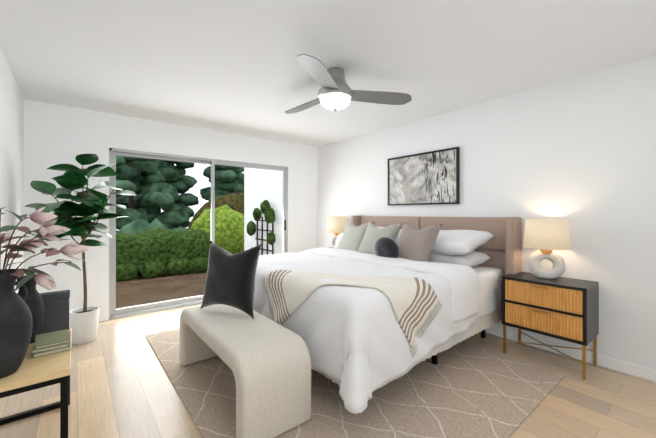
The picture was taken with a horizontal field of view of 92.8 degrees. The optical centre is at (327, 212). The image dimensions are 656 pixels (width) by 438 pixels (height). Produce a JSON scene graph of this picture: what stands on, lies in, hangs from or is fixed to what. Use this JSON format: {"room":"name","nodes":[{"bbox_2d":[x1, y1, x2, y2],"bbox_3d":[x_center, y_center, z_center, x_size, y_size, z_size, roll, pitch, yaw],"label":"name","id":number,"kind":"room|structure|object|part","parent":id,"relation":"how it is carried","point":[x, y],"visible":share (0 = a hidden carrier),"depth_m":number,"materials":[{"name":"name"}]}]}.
{"room":"bedroom","nodes":[
{"label":"bedroom","id":0,"kind":"room"},
{"bbox_2d":[0,48,23,292],"bbox_3d":[-1.536,0.048,1.139,0.120,2.460,5.590,0,0,-39],"label":"wall","id":1,"kind":"structure","parent":0,"point":[11,148],"depth_m":2.63,"materials":[{"name":"white paint"}]},
{"bbox_2d":[24,99,317,319],"bbox_3d":[-1.718,0.053,4.508,3.830,2.460,0.120,0,0,-39],"label":"wall","id":2,"kind":"structure","parent":0,"point":[54,134],"depth_m":3.68,"materials":[{"name":"white paint"}]},
{"bbox_2d":[69,313,107,326],"bbox_3d":[-2.881,1.236,3.482,0.708,0.090,0.012,0,0,-39],"label":"baseboard","id":3,"kind":"structure","parent":2,"relation":"attached to","point":[103,317],"depth_m":3.67,"materials":[{"name":"white"}]},
{"bbox_2d":[109,302,201,319],"bbox_3d":[-1.639,1.273,4.496,2.480,0.020,0.015,0,0,-39],"label":"door frame","id":4,"kind":"structure","parent":2,"relation":"attached to","point":[154,311],"depth_m":4.01,"materials":[{"name":"silver metal"}]},
{"bbox_2d":[109,148,287,317],"bbox_3d":[-1.670,0.258,4.536,2.480,2.050,0.115,0,0,-39],"label":"door","id":5,"kind":"structure","parent":2,"relation":"in","point":[113,310],"depth_m":4.11,"materials":[{"name":"silver metal"}]},
{"bbox_2d":[0,304,655,437],"bbox_3d":[0.001,1.330,2.378,4.070,0.100,5.590,0,0,-39],"label":"floor","id":6,"kind":"structure","parent":0,"point":[121,385],"depth_m":2.15,"materials":[{"name":"brown wood"}]},
{"bbox_2d":[0,328,71,437],"bbox_3d":[-1.661,1.029,1.711,0.394,0.500,0.720,0,0,-39],"label":"console table","id":7,"kind":"object","parent":6,"relation":"on","point":[30,373],"visible":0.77,"depth_m":1.55,"materials":[{"name":"brown wood"}]},
{"bbox_2d":[17,275,44,343],"bbox_3d":[-1.800,0.581,1.872,0.156,0.394,0.156,0,0,-39],"label":"vase","id":8,"kind":"object","parent":7,"relation":"on","point":[34,302],"visible":0.42,"depth_m":1.86,"materials":[{"name":"black ceramic"}]},
{"bbox_2d":[0,207,88,378],"bbox_3d":[-1.485,0.373,1.565,0.464,0.809,0.430,0,0,-39],"label":"vase","id":9,"kind":"object","parent":7,"relation":"on","point":[16,323],"visible":1,"depth_m":1.52,"materials":[{"name":"black ceramic"}]},
{"bbox_2d":[31,329,70,357],"bbox_3d":[-1.588,0.749,1.803,0.163,0.057,0.240,0,0,-39],"label":"books","id":10,"kind":"object","parent":7,"relation":"on","point":[49,343],"visible":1,"depth_m":1.74,"materials":[{"name":"green paper"}]},
{"bbox_2d":[39,290,69,333],"bbox_3d":[-1.864,0.649,1.963,0.376,0.258,0.068,0,0,-39],"label":"decorative box","id":11,"kind":"object","parent":7,"relation":"on","point":[56,305],"visible":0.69,"depth_m":2.02,"materials":[{"name":"grey"}]},
{"bbox_3d":[-1.866,0.541,1.966,0.376,0.042,0.062,0,0,-39],"label":"lid","id":12,"kind":"part","parent":11,"relation":"part of","materials":[{"name":"grey"}]},
{"bbox_2d":[25,154,136,344],"bbox_3d":[-2.372,0.364,3.037,0.848,1.834,0.805,0,0,-39],"label":"ficus tree","id":13,"kind":"object","parent":6,"relation":"on","point":[83,321],"visible":0.9,"depth_m":3.01,"materials":[{"name":"green plant"}]},
{"bbox_3d":[-2.431,1.126,3.121,0.244,0.310,0.244,0,0,-39],"label":"pot","id":14,"kind":"part","parent":13,"relation":"part of","materials":[{"name":"white ceramic"}]},
{"bbox_2d":[146,328,563,437],"bbox_3d":[-0.025,1.274,2.823,2.390,0.012,2.955,0,0,-39],"label":"rug","id":15,"kind":"object","parent":6,"relation":"on","point":[462,390],"visible":0.58,"depth_m":2.13,"materials":[{"name":"beige carpet"}]},
{"bbox_2d":[179,240,310,437],"bbox_3d":[-0.673,0.747,2.265,0.450,1.037,1.300,0,0,-39],"label":"bench","id":16,"kind":"object","parent":15,"relation":"on","point":[266,360],"visible":1,"depth_m":1.90,"materials":[{"name":"fabric"}]},
{"bbox_2d":[200,240,262,318],"bbox_3d":[-0.761,0.505,2.439,0.320,0.551,0.551,0,0,-39],"label":"pillow","id":17,"kind":"object","parent":16,"relation":"on","point":[230,278],"depth_m":2.36,"materials":[{"name":"black fabric"}]},
{"bbox_2d":[253,215,521,413],"bbox_3d":[0.317,0.657,3.218,2.275,1.222,2.251,0,0,-39],"label":"bed","id":18,"kind":"object","parent":15,"relation":"on","point":[367,307],"visible":0.85,"depth_m":2.40,"materials":[{"name":"white fabric"}]},
{"bbox_2d":[260,270,441,356],"bbox_3d":[0.134,0.715,2.457,0.903,0.499,1.166,0,0,-39],"label":"throw","id":19,"kind":"object","parent":18,"relation":"on","point":[336,313],"depth_m":2.07,"materials":[{"name":"beige fabric"}]},
{"bbox_2d":[253,252,474,413],"bbox_3d":[0.017,0.784,2.975,1.504,0.615,2.251,0,0,-39],"label":"duvet","id":20,"kind":"object","parent":18,"relation":"on","point":[364,321],"depth_m":2.13,"materials":[{"name":"white fabric"}]},
{"bbox_3d":[1.117,0.564,3.858,0.226,1.035,2.230,0,0,-39],"label":"headboard","id":21,"kind":"part","parent":18,"relation":"part of","materials":[{"name":"beige fabric"}]},
{"bbox_3d":[0.352,1.159,3.240,2.000,0.217,1.870,0,0,-39],"label":"frame","id":22,"kind":"part","parent":18,"relation":"part of","materials":[{"name":"black metal"}]},
{"bbox_2d":[501,272,598,379],"bbox_3d":[1.912,0.930,2.720,0.398,0.700,0.610,0,0,-39],"label":"nightstand","id":23,"kind":"object","parent":6,"relation":"on","point":[564,308],"visible":0.98,"depth_m":2.58,"materials":[{"name":"black paint"}]},
{"bbox_2d":[523,219,570,278],"bbox_3d":[1.921,0.321,2.754,0.344,0.516,0.344,0,0,-39],"label":"table lamp","id":24,"kind":"object","parent":23,"relation":"on","point":[546,237],"visible":1,"depth_m":2.67,"materials":[{"name":"white ceramic"}]},
{"bbox_3d":[1.921,0.188,2.754,0.344,0.250,0.344,0,0,-39],"label":"lamp shade","id":25,"kind":"part","parent":24,"relation":"part of","materials":[{"name":"fabric"}]},
{"bbox_3d":[0.138,0.933,4.918,0.398,0.700,0.610,0,0,-39],"label":"nightstand","id":26,"kind":"object","parent":6,"relation":"on","visible":0},
{"bbox_2d":[326,216,347,248],"bbox_3d":[0.147,0.324,4.952,0.344,0.516,0.344,0,0,-39],"label":"table lamp","id":27,"kind":"object","parent":26,"relation":"on","point":[336,225],"visible":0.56,"depth_m":4.82,"materials":[{"name":"beige fabric"}]},
{"bbox_3d":[0.147,0.191,4.952,0.344,0.250,0.344,0,0,-39],"label":"lamp shade","id":28,"kind":"part","parent":27,"relation":"part of","materials":[{"name":"fabric"}]},
{"bbox_2d":[0,0,655,146],"bbox_3d":[0.001,-1.230,2.381,4.070,0.100,5.590,0,0,-39],"label":"ceiling","id":29,"kind":"structure","parent":0,"point":[232,66],"depth_m":2.32,"materials":[{"name":"white paint"}]},
{"bbox_2d":[285,54,411,113],"bbox_3d":[-0.013,-1.012,2.736,1.201,0.334,1.098,0,0,-39],"label":"ceiling fan","id":30,"kind":"object","parent":29,"relation":"hanging from","point":[336,92],"visible":1,"depth_m":2.54,"materials":[{"name":"silver metal"}]},
{"bbox_3d":[-0.207,-0.990,2.905,0.179,0.047,0.593,0,0,-39],"label":"blade","id":31,"kind":"part","parent":30,"relation":"part of","materials":[{"name":"silver metal"}]},
{"bbox_3d":[-0.056,-0.991,2.259,0.535,0.047,0.409,0,0,-39],"label":"blade","id":32,"kind":"part","parent":30,"relation":"part of","materials":[{"name":"silver metal"}]},
{"bbox_3d":[0.431,-0.990,2.697,0.558,0.047,0.365,0,0,-39],"label":"blade","id":33,"kind":"part","parent":30,"relation":"part of","materials":[{"name":"silver metal"}]},
{"bbox_2d":[318,56,655,369],"bbox_3d":[1.537,0.051,3.620,0.120,2.460,5.590,0,0,-39],"label":"wall","id":34,"kind":"structure","parent":0,"point":[578,154],"depth_m":2.78,"materials":[{"name":"white paint"}]},
{"bbox_2d":[388,147,459,205],"bbox_3d":[1.164,-0.418,3.956,0.035,0.650,1.030,0,0,-39],"label":"framed artwork","id":35,"kind":"object","parent":34,"relation":"attached to","point":[429,178],"visible":0.98,"depth_m":3.89,"materials":[{"name":"black paper"}]},
{"bbox_2d":[486,326,655,381],"bbox_3d":[1.486,1.236,3.577,0.012,0.090,5.350,0,0,-39],"label":"baseboard","id":36,"kind":"structure","parent":34,"relation":"attached to","point":[629,368],"depth_m":2.67,"materials":[{"name":"white"}]},
{"label":"outside","id":37,"kind":"structure","parent":0,"visible":0},
{"bbox_2d":[116,156,282,308],"bbox_3d":[-14.032,-0.736,30.135,44.000,11.310,55.230,0,0,-39],"label":"garden","id":38,"kind":"object","parent":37,"point":[162,256],"depth_m":6.87,"materials":[{"name":"plant"}]},
{"bbox_3d":[-8.980,-2.026,11.657,3.394,6.510,2.871,0,0,-39],"label":"tree crown","id":39,"kind":"part","parent":38,"relation":"part of","materials":[{"name":"green plant"}]},
{"bbox_3d":[-13.410,-2.007,21.493,3.050,6.514,3.970,0,0,-39],"label":"tree crown","id":40,"kind":"part","parent":38,"relation":"part of","materials":[{"name":"green plant"}]},
{"bbox_3d":[-8.803,-2.793,14.638,3.927,7.240,4.207,0,0,-39],"label":"tree crown","id":41,"kind":"part","parent":38,"relation":"part of","materials":[{"name":"green plant"}]},
{"bbox_3d":[-8.653,-0.755,17.533,3.024,5.212,2.932,0,0,-39],"label":"tree crown","id":42,"kind":"part","parent":38,"relation":"part of","materials":[{"name":"green plant"}]},
{"bbox_3d":[-5.610,-0.500,16.628,3.435,5.200,3.406,0,0,-39],"label":"tree crown","id":43,"kind":"part","parent":38,"relation":"part of","materials":[{"name":"green plant"}]},
{"bbox_3d":[-6.739,-1.254,20.447,3.978,5.881,4.544,0,0,-39],"label":"tree crown","id":44,"kind":"part","parent":38,"relation":"part of","materials":[{"name":"green plant"}]}
]}

